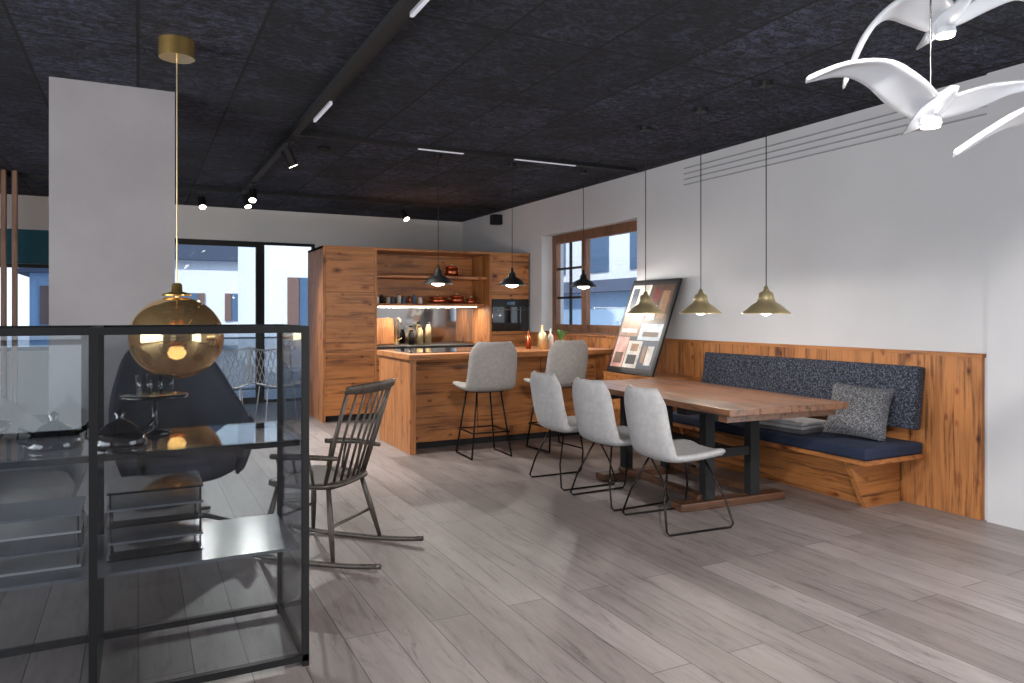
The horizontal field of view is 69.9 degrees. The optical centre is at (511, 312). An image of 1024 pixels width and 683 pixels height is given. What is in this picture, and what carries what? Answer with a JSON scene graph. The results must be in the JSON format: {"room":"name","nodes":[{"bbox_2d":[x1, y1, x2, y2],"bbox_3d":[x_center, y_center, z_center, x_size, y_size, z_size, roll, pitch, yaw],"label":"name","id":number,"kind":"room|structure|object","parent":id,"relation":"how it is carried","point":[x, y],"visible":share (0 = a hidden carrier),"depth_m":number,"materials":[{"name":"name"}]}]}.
{"room":"store","nodes":[
{"label":"store","id":0,"kind":"room"},
{"bbox_2d":[49,76,174,514],"bbox_3d":[-2.790,-0.100,5.144,0.750,2.900,0.400,0,0,-27],"label":"pillar","id":1,"kind":"structure","parent":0,"point":[112,147],"depth_m":4.94,"materials":[{"name":"paint"}]},
{"bbox_2d":[0,194,461,414],"bbox_3d":[-5.311,-0.100,10.307,9.920,2.900,0.210,0,0,-27],"label":"wall","id":2,"kind":"structure","parent":0,"point":[210,223],"depth_m":10.84,"materials":[{"name":"paint"}]},
{"bbox_2d":[0,263,48,350],"bbox_3d":[-6.737,-0.075,9.562,1.900,1.150,0.080,0,0,-27],"label":"window","id":3,"kind":"structure","parent":2,"relation":"in","point":[9,265],"depth_m":9.70,"materials":[{"name":"black metal"}]},
{"bbox_2d":[175,238,314,403],"bbox_3d":[-4.043,0.140,10.938,2.150,2.420,0.080,0,0,-27],"label":"window","id":4,"kind":"structure","parent":2,"relation":"in","point":[259,246],"depth_m":11.02,"materials":[{"name":"black metal"}]},
{"bbox_2d":[0,401,1023,682],"bbox_3d":[-1.744,1.400,3.545,10.520,0.100,15.500,0,0,-27],"label":"floor","id":5,"kind":"structure","parent":0,"point":[514,576],"depth_m":3.56,"materials":[{"name":"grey wood"}]},
{"bbox_2d":[1,170,6,397],"bbox_3d":[-5.525,-0.100,7.958,0.044,2.900,0.100,0,0,-27],"label":"wooden slat","id":6,"kind":"object","parent":5,"relation":"on","point":[3,172],"visible":0.64,"depth_m":7.92,"materials":[{"name":"brown wood"}]},
{"bbox_2d":[12,170,17,404],"bbox_3d":[-5.436,-0.100,8.003,0.044,2.900,0.100,0,0,-27],"label":"wooden slat","id":7,"kind":"object","parent":5,"relation":"on","point":[14,173],"visible":0.64,"depth_m":7.96,"materials":[{"name":"brown wood"}]},
{"bbox_2d":[0,396,88,503],"bbox_3d":[-2.789,0.875,3.926,0.823,0.946,0.850,0,0,13],"label":"lounge chair","id":8,"kind":"object","parent":5,"relation":"on","point":[27,484],"visible":0.52,"depth_m":4.18,"materials":[{"name":"fabric"}]},
{"bbox_2d":[0,324,308,682],"bbox_3d":[-1.560,0.700,2.729,1.464,1.300,0.580,0,0,-27],"label":"glass display cabinet","id":9,"kind":"object","parent":5,"relation":"on","point":[227,539],"visible":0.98,"depth_m":2.78,"materials":[{"name":"black metal"}]},
{"bbox_2d":[0,420,12,437],"bbox_3d":[-1.923,0.438,2.555,0.300,0.090,0.300,0,0,-27],"label":"bowl","id":10,"kind":"object","parent":9,"relation":"in","point":[4,424],"visible":1,"depth_m":2.60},
{"bbox_2d":[0,496,85,576],"bbox_3d":[-1.731,0.803,2.642,0.320,0.188,0.280,0,0,-27],"label":"tiered tray","id":11,"kind":"object","parent":9,"relation":"in","point":[40,535],"visible":1,"depth_m":2.61,"materials":[{"name":"metal"}]},
{"bbox_2d":[15,411,88,451],"bbox_3d":[-1.647,0.418,2.638,0.196,0.130,0.190,0,0,-7],"label":"teapot","id":12,"kind":"object","parent":9,"relation":"in","point":[54,435],"visible":0.97,"depth_m":2.59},
{"bbox_2d":[84,409,156,448],"bbox_3d":[-1.438,0.418,2.689,0.196,0.130,0.190,0,0,-7],"label":"teapot","id":13,"kind":"object","parent":9,"relation":"in","point":[120,432],"visible":0.92,"depth_m":2.64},
{"bbox_2d":[120,392,188,435],"bbox_3d":[-1.430,0.406,2.930,0.250,0.155,0.250,0,0,-27],"label":"cake stand","id":14,"kind":"object","parent":9,"relation":"in","point":[155,431],"visible":0.96,"depth_m":2.91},
{"bbox_2d":[107,470,202,562],"bbox_3d":[-1.375,0.773,2.824,0.320,0.248,0.280,0,0,-27],"label":"tiered tray","id":15,"kind":"object","parent":9,"relation":"in","point":[152,515],"visible":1,"depth_m":2.77,"materials":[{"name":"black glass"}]},
{"bbox_2d":[109,350,254,519],"bbox_3d":[-2.166,0.761,4.776,0.850,1.173,0.824,0,0,-42],"label":"wingback armchair","id":16,"kind":"object","parent":5,"relation":"on","point":[211,401],"visible":0.54,"depth_m":4.91,"materials":[{"name":"blue fabric"}]},
{"bbox_2d":[215,347,249,403],"bbox_3d":[-3.577,0.891,9.176,0.538,0.919,0.557,0,0,-17],"label":"wire chair","id":17,"kind":"object","parent":5,"relation":"on","point":[242,349],"visible":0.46,"depth_m":9.38,"materials":[{"name":"grey metal"}]},
{"bbox_2d":[250,345,300,420],"bbox_3d":[-3.058,0.891,9.441,0.538,0.919,0.557,0,0,-37],"label":"wire chair","id":18,"kind":"object","parent":5,"relation":"on","point":[286,384],"visible":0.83,"depth_m":9.52,"materials":[{"name":"metal"}]},
{"bbox_2d":[251,378,423,569],"bbox_3d":[-1.035,0.864,4.162,0.923,0.970,0.586,0,0,19],"label":"rocking chair","id":19,"kind":"object","parent":5,"relation":"on","point":[328,477],"visible":0.89,"depth_m":4.06,"materials":[{"name":"brown wood"}]},
{"bbox_2d":[308,245,529,422],"bbox_3d":[-1.238,0.260,10.030,2.880,2.180,0.910,0,0,-27],"label":"tall cabinet","id":20,"kind":"object","parent":5,"relation":"on","point":[345,283],"visible":0.62,"depth_m":9.57,"materials":[{"name":"brown wood"}]},
{"bbox_2d":[380,294,383,302],"bbox_3d":[-1.725,-0.185,9.697,0.052,0.119,0.052,0,0,-27],"label":"storage jar","id":21,"kind":"object","parent":20,"relation":"in","point":[381,296],"visible":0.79,"depth_m":9.67,"materials":[{"name":"black ceramic"}]},
{"bbox_2d":[377,318,393,344],"bbox_3d":[-1.730,0.247,9.872,0.280,0.357,0.078,0,0,-27],"label":"cutting board","id":22,"kind":"object","parent":20,"relation":"in","point":[385,327],"visible":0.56,"depth_m":9.87,"materials":[{"name":"brown wood"}]},
{"bbox_2d":[394,317,401,344],"bbox_3d":[-1.499,0.243,9.810,0.111,0.372,0.220,0,0,-27],"label":"tap","id":23,"kind":"object","parent":20,"relation":"in","point":[398,318],"visible":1,"depth_m":9.86,"materials":[{"name":"gold metal"}]},
{"bbox_2d":[397,294,400,302],"bbox_3d":[-1.506,-0.187,9.763,0.052,0.122,0.052,0,0,-27],"label":"storage jar","id":24,"kind":"object","parent":20,"relation":"in","point":[398,296],"visible":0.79,"depth_m":9.75,"materials":[{"name":"ceramic"}]},
{"bbox_2d":[408,296,411,303],"bbox_3d":[-1.373,-0.176,9.832,0.052,0.101,0.052,0,0,-27],"label":"storage jar","id":25,"kind":"object","parent":20,"relation":"in","point":[409,297],"visible":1,"depth_m":9.81,"materials":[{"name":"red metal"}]},
{"bbox_2d":[409,330,414,344],"bbox_3d":[-1.360,0.329,9.917,0.080,0.200,0.080,0,0,-27],"label":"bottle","id":26,"kind":"object","parent":20,"relation":"in","point":[411,334],"visible":1,"depth_m":9.88,"materials":[{"name":"black metal"}]},
{"bbox_2d":[412,295,415,303],"bbox_3d":[-1.324,-0.188,9.901,0.052,0.123,0.052,0,0,-27],"label":"storage jar","id":27,"kind":"object","parent":20,"relation":"in","point":[413,296],"visible":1,"depth_m":9.88,"materials":[{"name":"blue ceramic"}]},
{"bbox_2d":[417,326,422,344],"bbox_3d":[-1.253,0.304,9.971,0.080,0.250,0.080,0,0,-27],"label":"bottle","id":28,"kind":"object","parent":20,"relation":"in","point":[419,331],"visible":1,"depth_m":9.94,"materials":[{"name":"gold metal"}]},
{"bbox_2d":[418,296,421,303],"bbox_3d":[-1.239,-0.175,9.900,0.052,0.099,0.052,0,0,-27],"label":"storage jar","id":29,"kind":"object","parent":20,"relation":"in","point":[420,297],"visible":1,"depth_m":9.88,"materials":[{"name":"ceramic"}]},
{"bbox_2d":[425,322,430,343],"bbox_3d":[-1.147,0.279,10.026,0.080,0.300,0.080,0,0,-27],"label":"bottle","id":30,"kind":"object","parent":20,"relation":"in","point":[428,328],"visible":1,"depth_m":9.99,"materials":[{"name":"gold metal"}]},
{"bbox_2d":[427,294,448,303],"bbox_3d":[-1.017,-0.191,10.036,0.269,0.130,0.244,0,0,14],"label":"copper pot","id":31,"kind":"object","parent":20,"relation":"in","point":[437,299],"visible":1,"depth_m":9.94,"materials":[{"name":"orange metal"}]},
{"bbox_2d":[443,264,460,275],"bbox_3d":[-0.834,-0.586,10.096,0.249,0.180,0.184,0,0,-27],"label":"copper pot","id":32,"kind":"object","parent":20,"relation":"in","point":[451,270],"visible":0.77,"depth_m":10.02,"materials":[{"name":"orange metal"}]},
{"bbox_2d":[447,293,465,303],"bbox_3d":[-0.768,-0.201,10.163,0.249,0.150,0.204,0,0,9],"label":"copper pot","id":33,"kind":"object","parent":20,"relation":"in","point":[454,299],"visible":1,"depth_m":10.08,"materials":[{"name":"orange metal"}]},
{"bbox_2d":[464,296,476,303],"bbox_3d":[-0.572,-0.181,10.264,0.229,0.110,0.163,0,0,-27],"label":"copper pot","id":34,"kind":"object","parent":20,"relation":"in","point":[470,300],"visible":0.92,"depth_m":10.20,"materials":[{"name":"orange metal"}]},
{"bbox_2d":[492,299,528,330],"bbox_3d":[-0.015,0.030,10.140,0.560,0.430,0.067,0,0,-27],"label":"oven","id":35,"kind":"object","parent":20,"relation":"in","point":[507,315],"visible":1,"depth_m":10.14,"materials":[{"name":"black glass"}]},
{"bbox_2d":[453,341,516,459],"bbox_3d":[-0.252,0.806,6.931,0.529,1.088,0.595,0,0,-25],"label":"bar stool","id":36,"kind":"object","parent":5,"relation":"on","point":[492,366],"visible":1,"depth_m":6.72,"materials":[{"name":"fabric"}]},
{"bbox_2d":[377,346,612,454],"bbox_3d":[-0.171,0.869,7.919,2.340,0.963,1.060,0,0,-27],"label":"kitchen island","id":37,"kind":"object","parent":5,"relation":"on","point":[424,407],"visible":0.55,"depth_m":7.42,"materials":[{"name":"brown wood"}]},
{"bbox_2d":[526,331,530,348],"bbox_3d":[0.181,0.294,8.088,0.060,0.200,0.060,0,0,-27],"label":"bottle","id":38,"kind":"object","parent":37,"relation":"on","point":[528,338],"visible":1,"depth_m":8.07,"materials":[{"name":"red glass"}]},
{"bbox_2d":[538,325,546,348],"bbox_3d":[0.333,0.264,8.031,0.100,0.260,0.100,0,0,-27],"label":"bottle","id":39,"kind":"object","parent":37,"relation":"on","point":[542,337],"visible":0.97,"depth_m":7.99,"materials":[{"name":"beige glass"}]},
{"bbox_2d":[547,329,552,348],"bbox_3d":[0.426,0.284,8.134,0.070,0.220,0.070,0,0,-27],"label":"bottle","id":40,"kind":"object","parent":37,"relation":"on","point":[550,336],"visible":0.85,"depth_m":8.11,"materials":[{"name":"ceramic"}]},
{"bbox_2d":[556,329,567,340],"bbox_3d":[0.573,0.288,8.368,0.137,0.212,0.153,0,0,2],"label":"potted herb","id":41,"kind":"object","parent":37,"relation":"on","point":[561,335],"visible":0.66,"depth_m":8.35,"materials":[{"name":"plant"}]},
{"bbox_2d":[523,340,587,452],"bbox_3d":[0.447,0.806,7.288,0.529,1.088,0.595,0,0,-32],"label":"bar stool","id":42,"kind":"object","parent":5,"relation":"on","point":[568,360],"visible":0.56,"depth_m":7.06,"materials":[{"name":"fabric"}]},
{"bbox_2d":[529,370,616,490],"bbox_3d":[0.444,0.905,5.853,0.598,0.887,0.513,0,0,-27],"label":"dining chair","id":43,"kind":"object","parent":5,"relation":"on","point":[547,396],"visible":0.76,"depth_m":5.65,"materials":[{"name":"grey fabric"}]},
{"bbox_2d":[570,377,668,511],"bbox_3d":[0.736,0.905,5.282,0.598,0.887,0.513,0,0,-29],"label":"dining chair","id":44,"kind":"object","parent":5,"relation":"on","point":[592,401],"visible":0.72,"depth_m":5.09,"materials":[{"name":"grey fabric"}]},
{"bbox_2d":[603,371,701,433],"bbox_3d":[1.409,0.988,7.480,0.465,0.725,1.020,0,0,-27],"label":"sideboard","id":45,"kind":"object","parent":5,"relation":"on","point":[607,375],"visible":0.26,"depth_m":7.46,"materials":[{"name":"brown wood"}]},
{"bbox_2d":[607,278,681,376],"bbox_3d":[1.353,0.138,7.541,0.383,0.973,0.770,0,0,-27],"label":"display board","id":46,"kind":"object","parent":45,"relation":"on","point":[640,338],"visible":0.9,"depth_m":7.47,"materials":[{"name":"multicoloured paper"}]},
{"bbox_2d":[622,384,733,536],"bbox_3d":[1.025,0.905,4.716,0.598,0.887,0.513,0,0,-23],"label":"dining chair","id":47,"kind":"object","parent":5,"relation":"on","point":[647,419],"visible":0.98,"depth_m":4.54,"materials":[{"name":"grey fabric"}]},
{"bbox_2d":[571,378,848,512],"bbox_3d":[1.370,0.970,5.562,0.998,0.760,2.000,0,0,-24],"label":"dining table","id":48,"kind":"object","parent":5,"relation":"on","point":[731,404],"visible":0.84,"depth_m":5.17,"materials":[{"name":"brown wood"}]},
{"bbox_2d":[673,352,924,507],"bbox_3d":[2.122,0.860,5.918,0.623,0.979,2.150,0,0,-27],"label":"upholstered bench","id":49,"kind":"object","parent":5,"relation":"on","point":[864,471],"visible":0.61,"depth_m":5.43,"materials":[{"name":"blue fabric"}]},
{"bbox_2d":[759,417,825,434],"bbox_3d":[2.165,0.858,5.654,0.340,0.080,0.440,0,0,-33],"label":"folded blanket","id":50,"kind":"object","parent":49,"relation":"on","point":[800,425],"visible":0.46,"depth_m":5.52,"materials":[{"name":"grey fabric"}]},
{"bbox_2d":[823,382,893,442],"bbox_3d":[2.495,0.705,5.272,0.435,0.388,0.246,0,0,42],"label":"throw pillow","id":51,"kind":"object","parent":49,"relation":"on","point":[866,416],"visible":0.9,"depth_m":5.20,"materials":[{"name":"grey fabric"}]},
{"bbox_2d":[0,0,1023,221],"bbox_3d":[-1.744,-1.600,3.545,10.520,0.100,15.500,0,0,-27],"label":"ceiling","id":52,"kind":"structure","parent":0,"point":[569,80],"depth_m":4.82,"materials":[{"name":"grey"}]},
{"bbox_2d":[127,34,223,378],"bbox_3d":[-1.908,-0.588,4.168,0.500,1.925,0.500,0,0,-27],"label":"globe pendant lamp","id":53,"kind":"object","parent":52,"relation":"hanging from","point":[181,356],"visible":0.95,"depth_m":4.03,"materials":[{"name":"gold metal"}]},
{"bbox_2d":[197,190,205,208],"bbox_3d":[-3.812,-1.389,9.001,0.097,0.232,0.158,0,0,-27],"label":"track spotlight","id":54,"kind":"object","parent":52,"relation":"hanging from","point":[201,199],"visible":1,"depth_m":8.97,"materials":[{"name":"black metal"}]},
{"bbox_2d":[242,188,251,207],"bbox_3d":[-3.225,-1.389,8.908,0.093,0.233,0.146,0,0,-44],"label":"track spotlight","id":55,"kind":"object","parent":52,"relation":"hanging from","point":[247,204],"visible":0.91,"depth_m":8.87,"materials":[{"name":"black metal"}]},
{"bbox_2d":[0,0,495,210],"bbox_3d":[-1.126,-1.527,4.073,7.700,0.045,11.280,0,0,-27],"label":"track","id":56,"kind":"object","parent":52,"relation":"attached to","point":[402,11],"depth_m":5.26,"materials":[{"name":"black metal"}]},
{"bbox_2d":[248,182,256,202],"bbox_3d":[-2.998,-1.389,8.463,0.090,0.232,0.159,0,0,-17],"label":"track spotlight","id":57,"kind":"object","parent":52,"relation":"hanging from","point":[252,197],"visible":1,"depth_m":8.43,"materials":[{"name":"black metal"}]},
{"bbox_2d":[281,139,297,167],"bbox_3d":[-1.952,-1.389,6.414,0.148,0.232,0.120,0,0,-27],"label":"track spotlight","id":58,"kind":"object","parent":52,"relation":"hanging from","point":[287,154],"visible":1,"depth_m":6.38,"materials":[{"name":"black metal"}]},
{"bbox_2d":[317,146,330,152],"bbox_3d":[-1.759,-1.529,6.850,0.120,0.042,0.120,0,0,-27],"label":"smoke detector","id":59,"kind":"object","parent":52,"relation":"attached to","point":[324,149],"visible":1,"depth_m":6.81,"materials":[{"name":"black plastic"}]},
{"bbox_2d":[399,204,409,220],"bbox_3d":[-1.497,-1.389,10.184,0.094,0.231,0.165,0,0,-45],"label":"track spotlight","id":60,"kind":"object","parent":52,"relation":"hanging from","point":[403,213],"visible":1,"depth_m":10.15,"materials":[{"name":"black metal"}]},
{"bbox_2d":[424,154,452,285],"bbox_3d":[-0.724,-0.906,7.176,0.286,1.288,0.286,0,0,-27],"label":"pendant lamp","id":61,"kind":"object","parent":52,"relation":"hanging from","point":[437,279],"visible":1,"depth_m":7.12,"materials":[{"name":"metal"}]},
{"bbox_2d":[298,131,635,171],"bbox_3d":[-0.258,-1.529,7.055,3.540,0.042,0.060,0,0,-27],"label":"track","id":62,"kind":"object","parent":52,"relation":"attached to","point":[303,134],"depth_m":6.90,"materials":[{"name":"black metal"}]},
{"bbox_2d":[498,163,525,287],"bbox_3d":[0.002,-0.906,7.581,0.286,1.288,0.286,0,0,-27],"label":"pendant lamp","id":63,"kind":"object","parent":52,"relation":"hanging from","point":[512,281],"visible":1,"depth_m":7.53,"materials":[{"name":"metal"}]},
{"bbox_2d":[571,170,596,288],"bbox_3d":[0.781,-0.906,7.990,0.286,1.288,0.286,0,0,-27],"label":"pendant lamp","id":64,"kind":"object","parent":52,"relation":"hanging from","point":[583,282],"visible":1,"depth_m":7.95,"materials":[{"name":"metal"}]},
{"bbox_2d":[626,126,664,314],"bbox_3d":[1.115,-0.766,6.105,0.316,1.567,0.316,0,0,-27],"label":"pendant lamp","id":65,"kind":"object","parent":52,"relation":"hanging from","point":[645,306],"visible":1,"depth_m":6.06,"materials":[{"name":"gold metal"}]},
{"bbox_2d":[680,106,721,314],"bbox_3d":[1.428,-0.766,5.536,0.316,1.567,0.316,0,0,-27],"label":"pendant lamp","id":66,"kind":"object","parent":52,"relation":"hanging from","point":[700,305],"visible":1,"depth_m":5.49,"materials":[{"name":"gold metal"}]},
{"bbox_2d":[742,80,790,314],"bbox_3d":[1.706,-0.766,4.914,0.316,1.567,0.316,0,0,-27],"label":"pendant lamp","id":67,"kind":"object","parent":52,"relation":"hanging from","point":[766,304],"visible":1,"depth_m":4.87,"materials":[{"name":"gold metal"}]},
{"bbox_2d":[806,0,1023,135],"bbox_3d":[1.391,-1.079,2.406,0.782,0.943,0.321,0,0,0],"label":"pendant lamp","id":68,"kind":"object","parent":52,"relation":"hanging from","point":[898,86],"visible":1,"depth_m":2.38,"materials":[{"name":"beige plastic"}]},
{"bbox_2d":[842,0,1023,89],"bbox_3d":[1.580,-1.182,2.588,0.746,0.736,0.321,0,0,-2],"label":"pendant lamp","id":69,"kind":"object","parent":52,"relation":"hanging from","point":[946,14],"visible":0.95,"depth_m":2.57,"materials":[{"name":"beige plastic"}]},
{"bbox_2d":[953,107,1023,157],"bbox_3d":[1.689,-1.008,2.107,0.726,1.085,0.321,0,0,1],"label":"pendant lamp","id":70,"kind":"object","parent":52,"relation":"hanging from","point":[1016,118],"visible":1,"depth_m":2.13,"materials":[{"name":"beige plastic"}]},
{"bbox_2d":[462,63,1023,530],"bbox_3d":[2.682,-0.100,5.918,0.380,2.900,15.300,0,0,-27],"label":"wall","id":71,"kind":"structure","parent":0,"point":[900,242],"depth_m":5.66,"materials":[{"name":"paint"}]},
{"bbox_2d":[490,214,502,224],"bbox_3d":[-0.239,-1.415,11.107,0.160,0.150,0.120,0,0,-27],"label":"wall speaker","id":72,"kind":"object","parent":71,"relation":"attached to","point":[495,219],"visible":1,"depth_m":11.06,"materials":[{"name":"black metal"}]},
{"bbox_2d":[544,221,636,335],"bbox_3d":[0.997,-0.395,9.117,0.270,1.330,2.150,0,0,-27],"label":"window","id":73,"kind":"structure","parent":71,"relation":"in","point":[585,328],"depth_m":9.42,"materials":[{"name":"brown wood"}]},
{"bbox_2d":[529,332,985,519],"bbox_3d":[1.659,0.807,7.518,0.045,1.085,6.200,0,0,-27],"label":"wall paneling","id":74,"kind":"structure","parent":71,"relation":"attached to","point":[949,476],"depth_m":5.05,"materials":[{"name":"brown wood"}]},
{"bbox_2d":[684,105,986,184],"bbox_3d":[2.414,-1.377,6.079,0.010,0.175,2.970,0,0,-27],"label":"trim","id":75,"kind":"structure","parent":71,"relation":"attached to","point":[985,105],"depth_m":5.99,"materials":[{"name":"grey metal"}]},
{"label":"outside","id":76,"kind":"structure","parent":0,"visible":0},
{"bbox_2d":[0,336,300,398],"bbox_3d":[-11.868,1.525,34.222,70.000,0.250,48.250,0,0,-27],"label":"ground","id":77,"kind":"structure","parent":76,"point":[23,341],"depth_m":16.40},
{"bbox_2d":[18,268,48,346],"bbox_3d":[-14.944,-0.600,26.615,4.400,4.300,7.800,0,0,-27],"label":"house","id":78,"kind":"structure","parent":77,"relation":"on","point":[38,277],"depth_m":22.77,"materials":[{"name":"paint"}]},
{"bbox_2d":[175,244,237,344],"bbox_3d":[-14.205,-1.300,34.292,4.900,5.700,6.800,0,0,-27],"label":"house","id":79,"kind":"structure","parent":77,"relation":"on","point":[208,273],"depth_m":31.51,"materials":[{"name":"paint"}]},
{"bbox_2d":[224,336,300,390],"bbox_3d":[-5.082,0.885,12.586,4.400,0.930,0.040,0,0,-27],"label":"glass balustrade","id":80,"kind":"object","parent":77,"relation":"on","point":[284,336],"visible":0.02,"depth_m":12.85,"materials":[{"name":"clear glass"}]},
{"bbox_2d":[238,245,310,371],"bbox_3d":[-4.322,-2.250,21.374,7.050,7.600,6.800,0,0,-27],"label":"house","id":81,"kind":"structure","parent":77,"relation":"on","point":[286,267],"depth_m":17.55,"materials":[{"name":"paint"}]},
{"bbox_2d":[564,232,636,324],"bbox_3d":[5.475,-1.550,18.518,5.400,6.200,24.000,0,0,-27],"label":"neighbouring building","id":82,"kind":"structure","parent":77,"relation":"on","point":[613,259],"depth_m":19.89,"materials":[{"name":"stone"}]}
]}

